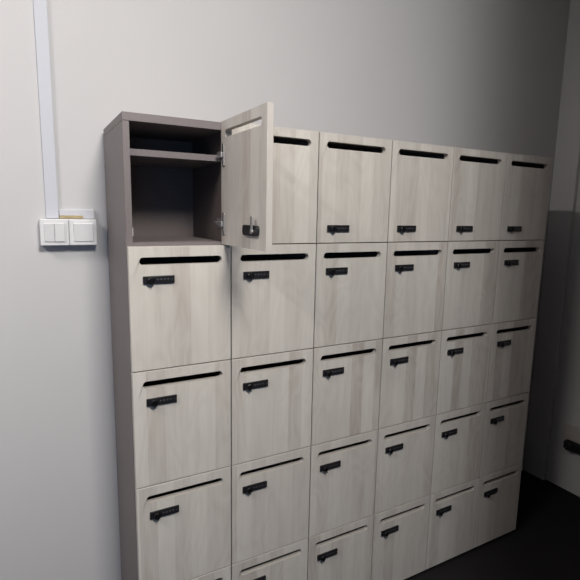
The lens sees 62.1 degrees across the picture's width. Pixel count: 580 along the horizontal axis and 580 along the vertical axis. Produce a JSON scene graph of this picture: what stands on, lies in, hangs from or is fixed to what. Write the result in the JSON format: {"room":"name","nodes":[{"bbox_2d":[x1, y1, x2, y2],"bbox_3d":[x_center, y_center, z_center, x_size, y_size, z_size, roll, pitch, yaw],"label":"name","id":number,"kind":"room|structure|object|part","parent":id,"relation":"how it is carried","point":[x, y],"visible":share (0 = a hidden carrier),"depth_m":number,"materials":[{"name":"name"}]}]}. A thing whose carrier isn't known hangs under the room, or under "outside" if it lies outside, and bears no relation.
{"room":"locker room","nodes":[
{"label":"locker room","id":0,"kind":"room"},
{"bbox_2d":[0,0,569,579],"bbox_3d":[-0.638,-0.381,1.636,5.002,3.300,0.100,-4,10,-28],"label":"wall","id":1,"kind":"structure","parent":0,"point":[486,75],"depth_m":1.68,"materials":[{"name":"paint"}]},
{"bbox_2d":[33,0,58,217],"bbox_3d":[-0.740,-1.110,1.394,0.036,1.788,0.008,-4,10,-28],"label":"cable trunking","id":2,"kind":"object","parent":1,"relation":"attached to","point":[40,6],"visible":1,"depth_m":1.48,"materials":[{"name":"grey plastic"}]},
{"bbox_2d":[39,215,96,245],"bbox_3d":[-0.710,-0.189,1.545,0.166,0.095,0.044,-4,10,-28],"label":"wall switch","id":3,"kind":"object","parent":1,"relation":"attached to","point":[53,232],"depth_m":1.53,"materials":[{"name":"white plastic"}]},
{"bbox_3d":[-0.741,-0.180,1.516,0.082,0.083,0.007,-4,10,-28],"label":"frame","id":4,"kind":"part","parent":3,"relation":"part of","materials":[{"name":"white plastic"}]},
{"bbox_3d":[-0.704,-0.234,1.551,0.070,0.010,0.001,-4,10,-28],"label":"tape strip","id":5,"kind":"part","parent":3,"relation":"part of","materials":[{"name":"beige paper"}]},
{"bbox_3d":[-0.668,-0.185,1.556,0.082,0.083,0.007,-4,10,-28],"label":"frame","id":6,"kind":"part","parent":3,"relation":"part of","materials":[{"name":"white plastic"}]},
{"bbox_2d":[59,209,93,218],"bbox_3d":[-0.692,-0.245,1.564,0.104,0.030,0.012,-4,10,-28],"label":"cable cover","id":7,"kind":"object","parent":1,"relation":"attached to","point":[87,214],"visible":1,"depth_m":1.56,"materials":[{"name":"grey plastic"}]},
{"bbox_2d":[447,336,463,340],"bbox_3d":[0.654,0.233,2.166,0.265,0.018,0.288,-4,10,-28],"label":"slot","id":8,"kind":"object","parent":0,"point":[455,337],"depth_m":2.19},
{"bbox_2d":[404,470,579,579],"bbox_3d":[0.307,1.593,0.136,5.002,0.100,4.175,-4,10,-28],"label":"floor","id":9,"kind":"structure","parent":0,"point":[544,544],"depth_m":2.28,"materials":[{"name":"black carpet"}]},
{"bbox_2d":[103,102,318,579],"bbox_3d":[-0.204,0.399,1.560,0.598,1.798,0.634,-4,10,-28],"label":"tall cabinet","id":10,"kind":"object","parent":9,"relation":"on","point":[211,225],"visible":1,"depth_m":1.51,"materials":[{"name":"beige laminate"}]},
{"bbox_3d":[-0.530,0.396,1.552,0.018,1.754,0.335,-4,10,-28],"label":"panel","id":11,"kind":"part","parent":10,"relation":"part of","materials":[{"name":"beige laminate"}]},
{"bbox_3d":[-0.383,-0.023,1.332,0.021,0.021,0.012,-4,10,-28],"label":"lock knob","id":12,"kind":"part","parent":10,"relation":"part of","materials":[{"name":"black"}]},
{"bbox_3d":[-0.390,0.329,1.387,0.021,0.021,0.012,-4,10,-28],"label":"lock knob","id":13,"kind":"part","parent":10,"relation":"part of","materials":[{"name":"black plastic"}]},
{"bbox_3d":[-0.396,0.680,1.442,0.021,0.021,0.012,-4,10,-28],"label":"lock knob","id":14,"kind":"part","parent":10,"relation":"part of","materials":[{"name":"black plastic"}]},
{"bbox_3d":[-0.367,-0.028,1.350,0.088,0.022,0.006,-4,10,-28],"label":"lock plate","id":15,"kind":"part","parent":10,"relation":"part of","materials":[{"name":"black plastic"}]},
{"bbox_3d":[-0.374,0.324,1.405,0.088,0.022,0.006,-4,10,-28],"label":"lock plate","id":16,"kind":"part","parent":10,"relation":"part of","materials":[{"name":"black plastic"}]},
{"bbox_3d":[-0.380,0.675,1.461,0.088,0.022,0.006,-4,10,-28],"label":"lock plate","id":17,"kind":"part","parent":10,"relation":"part of","materials":[{"name":"black plastic"}]},
{"bbox_2d":[130,148,220,168],"bbox_3d":[-0.386,-0.400,1.485,0.265,0.018,0.288,-4,10,-28],"label":"shelf","id":18,"kind":"object","parent":10,"relation":"attached to","point":[139,158],"depth_m":1.42,"materials":[{"name":"grey wood"}]},
{"bbox_2d":[143,373,211,386],"bbox_3d":[-0.399,0.304,1.595,0.265,0.018,0.288,-4,10,-28],"label":"slot","id":19,"kind":"object","parent":10,"relation":"attached to","point":[197,376],"depth_m":1.59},
{"bbox_2d":[133,237,223,245],"bbox_3d":[-0.388,-0.150,1.519,0.265,0.018,0.300,-4,10,-28],"label":"shelf","id":20,"kind":"object","parent":10,"relation":"attached to","point":[137,241],"depth_m":1.43,"materials":[{"name":"brown laminate"}]},
{"bbox_3d":[-0.315,0.050,1.406,0.297,0.353,0.018,-4,10,-28],"label":"door","id":21,"kind":"part","parent":10,"relation":"part of","materials":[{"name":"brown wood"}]},
{"bbox_3d":[-0.322,0.401,1.462,0.297,0.353,0.018,-4,10,-28],"label":"door","id":22,"kind":"part","parent":10,"relation":"part of","materials":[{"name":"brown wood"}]},
{"bbox_2d":[147,479,216,499],"bbox_3d":[-0.405,0.655,1.651,0.265,0.018,0.288,-4,10,-28],"label":"slot","id":23,"kind":"object","parent":10,"relation":"attached to","point":[215,480],"depth_m":1.58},
{"bbox_3d":[-0.328,0.753,1.517,0.297,0.353,0.018,-4,10,-28],"label":"door","id":24,"kind":"part","parent":10,"relation":"part of","materials":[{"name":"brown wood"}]},
{"bbox_3d":[-0.340,0.350,1.805,0.562,1.737,0.006,-4,10,-28],"label":"panel","id":25,"kind":"part","parent":10,"relation":"part of","materials":[{"name":"laminate"}]},
{"bbox_3d":[-0.259,-0.499,1.551,0.598,0.022,0.335,-4,10,-28],"label":"panel","id":26,"kind":"part","parent":10,"relation":"part of","materials":[{"name":"beige laminate"}]},
{"bbox_3d":[-0.334,1.104,1.572,0.297,0.353,0.018,-4,10,-28],"label":"door","id":27,"kind":"part","parent":10,"relation":"part of","materials":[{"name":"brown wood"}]},
{"bbox_3d":[-0.217,-0.201,1.461,0.013,0.028,0.048,-4,10,-28],"label":"hinge arm","id":28,"kind":"part","parent":10,"relation":"part of","materials":[{"name":"silver metal"}]},
{"bbox_3d":[-0.121,-0.290,1.295,0.018,0.353,0.297,-4,10,-29],"label":"door","id":29,"kind":"part","parent":10,"relation":"part of","materials":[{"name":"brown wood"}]},
{"bbox_3d":[-0.133,0.663,1.585,0.021,0.021,0.012,-4,10,-28],"label":"lock knob","id":30,"kind":"part","parent":10,"relation":"part of","materials":[{"name":"black plastic"}]},
{"bbox_3d":[-0.126,0.311,1.530,0.021,0.021,0.012,-4,10,-28],"label":"lock knob","id":31,"kind":"part","parent":10,"relation":"part of","materials":[{"name":"black plastic"}]},
{"bbox_3d":[-0.120,-0.041,1.474,0.021,0.021,0.012,-4,10,-28],"label":"lock knob","id":32,"kind":"part","parent":10,"relation":"part of","materials":[{"name":"black plastic"}]},
{"bbox_3d":[-0.117,0.658,1.603,0.088,0.022,0.006,-4,10,-28],"label":"lock plate","id":33,"kind":"part","parent":10,"relation":"part of","materials":[{"name":"black plastic"}]},
{"bbox_3d":[-0.111,0.306,1.548,0.088,0.022,0.006,-4,10,-28],"label":"lock plate","id":34,"kind":"part","parent":10,"relation":"part of","materials":[{"name":"black plastic"}]},
{"bbox_3d":[-0.104,-0.045,1.493,0.088,0.022,0.006,-4,10,-28],"label":"lock plate","id":35,"kind":"part","parent":10,"relation":"part of","materials":[{"name":"black plastic"}]},
{"bbox_3d":[-0.123,1.009,1.659,0.088,0.022,0.006,-4,10,-28],"label":"lock plate","id":36,"kind":"part","parent":10,"relation":"part of","materials":[{"name":"black plastic"}]},
{"bbox_2d":[240,362,288,371],"bbox_3d":[-0.138,0.286,1.736,0.265,0.018,0.288,-4,10,-28],"label":"slot","id":37,"kind":"object","parent":10,"relation":"attached to","point":[264,366],"depth_m":1.74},
{"bbox_2d":[241,551,293,570],"bbox_3d":[-0.151,0.990,1.847,0.265,0.018,0.288,-4,10,-28],"label":"slot","id":38,"kind":"object","parent":10,"relation":"attached to","point":[293,551],"depth_m":1.76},
{"bbox_2d":[241,460,293,474],"bbox_3d":[-0.144,0.638,1.792,0.265,0.018,0.288,-4,10,-28],"label":"slot","id":39,"kind":"object","parent":10,"relation":"attached to","point":[285,462],"depth_m":1.73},
{"bbox_3d":[-0.071,1.087,1.715,0.297,0.353,0.018,-4,10,-28],"label":"door","id":40,"kind":"part","parent":10,"relation":"part of","materials":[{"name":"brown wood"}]},
{"bbox_3d":[-0.065,0.735,1.659,0.297,0.353,0.018,-4,10,-28],"label":"door","id":41,"kind":"part","parent":10,"relation":"part of","materials":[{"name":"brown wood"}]},
{"bbox_3d":[-0.058,0.384,1.604,0.297,0.353,0.018,-4,10,-28],"label":"door","id":42,"kind":"part","parent":10,"relation":"part of","materials":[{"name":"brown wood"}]},
{"bbox_3d":[-0.052,0.032,1.549,0.297,0.353,0.018,-4,10,-28],"label":"door","id":43,"kind":"part","parent":10,"relation":"part of","materials":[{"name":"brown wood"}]},
{"bbox_3d":[-0.045,-0.320,1.494,0.297,0.353,0.018,-4,10,-28],"label":"door","id":44,"kind":"part","parent":10,"relation":"part of","materials":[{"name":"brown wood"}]},
{"bbox_3d":[-0.021,0.362,1.827,0.018,1.754,0.335,-4,10,-28],"label":"panel","id":45,"kind":"part","parent":10,"relation":"part of","materials":[{"name":"beige laminate"}]},
{"bbox_2d":[307,132,453,579],"bbox_3d":[0.260,0.345,1.958,0.598,1.798,0.374,-4,10,-28],"label":"tall cabinet","id":46,"kind":"object","parent":9,"relation":"on","point":[383,205],"visible":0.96,"depth_m":1.78,"materials":[{"name":"beige laminate"}]},
{"bbox_3d":[0.131,0.645,1.728,0.021,0.021,0.012,-4,10,-28],"label":"lock knob","id":47,"kind":"part","parent":46,"relation":"part of","materials":[{"name":"black plastic"}]},
{"bbox_3d":[0.140,0.992,1.802,0.088,0.022,0.006,-4,10,-28],"label":"lock plate","id":48,"kind":"part","parent":46,"relation":"part of","materials":[{"name":"black plastic"}]},
{"bbox_3d":[0.186,0.315,2.091,0.562,1.737,0.006,-4,10,-28],"label":"panel","id":49,"kind":"part","parent":46,"relation":"part of","materials":[{"name":"laminate"}]},
{"bbox_3d":[0.146,0.640,1.746,0.088,0.022,0.006,-4,10,-28],"label":"lock plate","id":50,"kind":"part","parent":46,"relation":"part of","materials":[{"name":"black plastic"}]},
{"bbox_3d":[0.143,-0.058,1.617,0.021,0.021,0.012,-4,10,-28],"label":"lock knob","id":51,"kind":"part","parent":46,"relation":"part of","materials":[{"name":"black plastic"}]},
{"bbox_3d":[0.153,0.288,1.691,0.088,0.022,0.006,-4,10,-28],"label":"lock plate","id":52,"kind":"part","parent":46,"relation":"part of","materials":[{"name":"black plastic"}]},
{"bbox_3d":[0.146,-0.200,1.595,0.021,0.021,0.012,-4,10,-28],"label":"lock knob","id":53,"kind":"part","parent":46,"relation":"part of","materials":[{"name":"black plastic"}]},
{"bbox_3d":[0.159,-0.063,1.635,0.088,0.022,0.006,-4,10,-28],"label":"lock plate","id":54,"kind":"part","parent":46,"relation":"part of","materials":[{"name":"black plastic"}]},
{"bbox_3d":[0.162,-0.204,1.613,0.088,0.022,0.006,-4,10,-28],"label":"lock plate","id":55,"kind":"part","parent":46,"relation":"part of","materials":[{"name":"black plastic"}]},
{"bbox_2d":[321,352,355,359],"bbox_3d":[0.128,0.269,1.881,0.265,0.018,0.288,-4,10,-28],"label":"slot","id":56,"kind":"object","parent":46,"relation":"attached to","point":[331,356],"depth_m":1.89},
{"bbox_3d":[0.192,1.069,1.857,0.297,0.353,0.018,-4,10,-28],"label":"door","id":57,"kind":"part","parent":46,"relation":"part of","materials":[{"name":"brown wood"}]},
{"bbox_3d":[0.199,0.718,1.802,0.297,0.353,0.018,-4,10,-28],"label":"door","id":58,"kind":"part","parent":46,"relation":"part of","materials":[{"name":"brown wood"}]},
{"bbox_3d":[0.205,0.366,1.747,0.297,0.353,0.018,-4,10,-28],"label":"door","id":59,"kind":"part","parent":46,"relation":"part of","materials":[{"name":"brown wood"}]},
{"bbox_3d":[0.212,0.014,1.692,0.297,0.353,0.018,-4,10,-28],"label":"door","id":60,"kind":"part","parent":46,"relation":"part of","materials":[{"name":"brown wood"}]},
{"bbox_3d":[0.218,-0.337,1.636,0.297,0.353,0.018,-4,10,-28],"label":"door","id":61,"kind":"part","parent":46,"relation":"part of","materials":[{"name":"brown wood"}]},
{"bbox_3d":[0.267,-0.534,1.837,0.598,0.022,0.335,-4,10,-28],"label":"panel","id":62,"kind":"part","parent":46,"relation":"part of","materials":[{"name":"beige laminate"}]},
{"bbox_3d":[0.403,0.974,1.944,0.088,0.022,0.006,-4,10,-28],"label":"lock plate","id":63,"kind":"part","parent":46,"relation":"part of","materials":[{"name":"black plastic"}]},
{"bbox_3d":[0.410,0.623,1.889,0.088,0.022,0.006,-4,10,-28],"label":"lock plate","id":64,"kind":"part","parent":46,"relation":"part of","materials":[{"name":"black plastic"}]},
{"bbox_3d":[0.416,0.271,1.833,0.088,0.022,0.006,-4,10,-28],"label":"lock plate","id":65,"kind":"part","parent":46,"relation":"part of","materials":[{"name":"black plastic"}]},
{"bbox_2d":[389,344,411,349],"bbox_3d":[0.389,0.251,2.022,0.265,0.018,0.288,-4,10,-28],"label":"slot","id":66,"kind":"object","parent":46,"relation":"attached to","point":[401,345],"depth_m":2.04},
{"bbox_3d":[0.456,1.052,2.000,0.297,0.353,0.018,-4,10,-28],"label":"door","id":67,"kind":"part","parent":46,"relation":"part of","materials":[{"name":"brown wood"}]},
{"bbox_3d":[0.423,-0.081,1.778,0.088,0.022,0.006,-4,10,-28],"label":"lock plate","id":68,"kind":"part","parent":46,"relation":"part of","materials":[{"name":"black plastic"}]},
{"bbox_3d":[0.462,0.700,1.945,0.297,0.353,0.018,-4,10,-28],"label":"door","id":69,"kind":"part","parent":46,"relation":"part of","materials":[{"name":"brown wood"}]},
{"bbox_3d":[0.425,-0.222,1.756,0.088,0.022,0.006,-4,10,-28],"label":"lock plate","id":70,"kind":"part","parent":46,"relation":"part of","materials":[{"name":"black plastic"}]},
{"bbox_3d":[0.469,0.348,1.889,0.297,0.353,0.018,-4,10,-28],"label":"door","id":71,"kind":"part","parent":46,"relation":"part of","materials":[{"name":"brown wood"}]},
{"bbox_3d":[0.475,-0.003,1.834,0.297,0.353,0.018,-4,10,-28],"label":"door","id":72,"kind":"part","parent":46,"relation":"part of","materials":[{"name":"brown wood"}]},
{"bbox_3d":[0.506,0.327,2.113,0.018,1.754,0.335,-4,10,-28],"label":"panel","id":73,"kind":"part","parent":46,"relation":"part of","materials":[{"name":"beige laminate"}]},
{"bbox_3d":[0.481,-0.355,1.779,0.297,0.353,0.018,-4,10,-28],"label":"door","id":74,"kind":"part","parent":46,"relation":"part of","materials":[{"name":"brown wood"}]},
{"bbox_2d":[425,147,552,569],"bbox_3d":[0.787,0.309,2.243,0.598,1.798,0.374,-4,10,-28],"label":"tall cabinet","id":75,"kind":"object","parent":9,"relation":"on","point":[499,201],"visible":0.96,"depth_m":2.08,"materials":[{"name":"beige laminate"}]},
{"bbox_3d":[0.666,0.957,2.087,0.088,0.022,0.006,-4,10,-28],"label":"lock plate","id":76,"kind":"part","parent":75,"relation":"part of","materials":[{"name":"black plastic"}]},
{"bbox_3d":[0.673,0.605,2.031,0.088,0.022,0.006,-4,10,-28],"label":"lock plate","id":77,"kind":"part","parent":75,"relation":"part of","materials":[{"name":"black plastic"}]},
{"bbox_3d":[0.719,1.034,2.143,0.297,0.353,0.018,-4,10,-28],"label":"door","id":78,"kind":"part","parent":75,"relation":"part of","materials":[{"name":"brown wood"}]},
{"bbox_3d":[0.679,0.253,1.976,0.088,0.022,0.006,-4,10,-28],"label":"lock plate","id":79,"kind":"part","parent":75,"relation":"part of","materials":[{"name":"black plastic"}]},
{"bbox_3d":[0.725,0.682,2.087,0.297,0.353,0.018,-4,10,-28],"label":"door","id":80,"kind":"part","parent":75,"relation":"part of","materials":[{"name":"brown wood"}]},
{"bbox_3d":[0.686,-0.098,1.921,0.088,0.022,0.006,-4,10,-28],"label":"lock plate","id":81,"kind":"part","parent":75,"relation":"part of","materials":[{"name":"black plastic"}]},
{"bbox_3d":[0.732,0.331,2.032,0.297,0.353,0.018,-4,10,-28],"label":"door","id":82,"kind":"part","parent":75,"relation":"part of","materials":[{"name":"brown wood"}]},
{"bbox_3d":[0.689,-0.240,1.899,0.088,0.022,0.006,-4,10,-28],"label":"lock plate","id":83,"kind":"part","parent":75,"relation":"part of","materials":[{"name":"black plastic"}]},
{"bbox_3d":[0.738,-0.021,1.977,0.297,0.353,0.018,-4,10,-28],"label":"door","id":84,"kind":"part","parent":75,"relation":"part of","materials":[{"name":"brown wood"}]},
{"bbox_3d":[0.745,-0.372,1.921,0.297,0.353,0.018,-4,10,-28],"label":"door","id":85,"kind":"part","parent":75,"relation":"part of","materials":[{"name":"brown wood"}]},
{"bbox_3d":[0.930,0.939,2.229,0.088,0.022,0.006,-4,10,-28],"label":"lock plate","id":86,"kind":"part","parent":75,"relation":"part of","materials":[{"name":"black plastic"}]},
{"bbox_3d":[0.936,0.587,2.174,0.088,0.022,0.006,-4,10,-28],"label":"lock plate","id":87,"kind":"part","parent":75,"relation":"part of","materials":[{"name":"black plastic"}]},
{"bbox_3d":[0.982,1.016,2.285,0.297,0.353,0.018,-4,10,-28],"label":"door","id":88,"kind":"part","parent":75,"relation":"part of","materials":[{"name":"brown wood"}]},
{"bbox_3d":[0.794,-0.569,2.122,0.598,0.022,0.335,-4,10,-28],"label":"panel","id":89,"kind":"part","parent":75,"relation":"part of","materials":[{"name":"beige laminate"}]},
{"bbox_3d":[0.989,0.665,2.230,0.297,0.353,0.018,-4,10,-28],"label":"door","id":90,"kind":"part","parent":75,"relation":"part of","materials":[{"name":"brown wood"}]},
{"bbox_3d":[0.943,0.236,2.119,0.088,0.022,0.006,-4,10,-28],"label":"lock plate","id":91,"kind":"part","parent":75,"relation":"part of","materials":[{"name":"black plastic"}]},
{"bbox_3d":[0.995,0.313,2.175,0.297,0.353,0.018,-4,10,-28],"label":"door","id":92,"kind":"part","parent":75,"relation":"part of","materials":[{"name":"brown wood"}]},
{"bbox_3d":[0.949,-0.116,2.063,0.088,0.022,0.006,-4,10,-28],"label":"lock plate","id":93,"kind":"part","parent":75,"relation":"part of","materials":[{"name":"black plastic"}]},
{"bbox_3d":[0.952,-0.257,2.041,0.088,0.022,0.006,-4,10,-28],"label":"lock plate","id":94,"kind":"part","parent":75,"relation":"part of","materials":[{"name":"black plastic"}]},
{"bbox_3d":[1.002,-0.038,2.119,0.297,0.353,0.018,-4,10,-28],"label":"door","id":95,"kind":"part","parent":75,"relation":"part of","materials":[{"name":"grey wood"}]},
{"bbox_3d":[1.032,0.292,2.398,0.018,1.754,0.335,-4,10,-28],"label":"panel","id":96,"kind":"part","parent":75,"relation":"part of","materials":[{"name":"beige laminate"}]},
{"bbox_3d":[1.008,-0.390,2.064,0.297,0.353,0.018,-4,10,-28],"label":"door","id":97,"kind":"part","parent":75,"relation":"part of","materials":[{"name":"grey wood"}]},
{"bbox_2d":[546,171,579,496],"bbox_3d":[2.489,-0.230,1.037,0.100,3.300,3.975,-4,10,-28],"label":"door","id":98,"kind":"structure","parent":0,"point":[563,467],"depth_m":2.71,"materials":[{"name":"paint"}]},
{"bbox_2d":[523,0,579,479],"bbox_3d":[1.515,-0.504,2.670,0.025,3.300,0.135,-4,10,-28],"label":"wall","id":99,"kind":"structure","parent":98,"relation":"attached to","point":[566,169],"depth_m":2.71,"materials":[{"name":"paint"}]},
{"bbox_2d":[562,423,579,443],"bbox_3d":[1.729,0.851,2.441,0.026,0.082,0.700,-4,10,-28],"label":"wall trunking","id":100,"kind":"structure","parent":98,"relation":"attached to","point":[570,432],"depth_m":2.69,"materials":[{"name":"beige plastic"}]},
{"bbox_2d":[563,439,579,453],"bbox_3d":[1.639,0.897,2.570,0.066,0.044,0.360,-4,10,-28],"label":"power strip","id":101,"kind":"object","parent":98,"relation":"attached to","point":[569,445],"visible":1,"depth_m":2.67,"materials":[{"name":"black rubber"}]}
]}

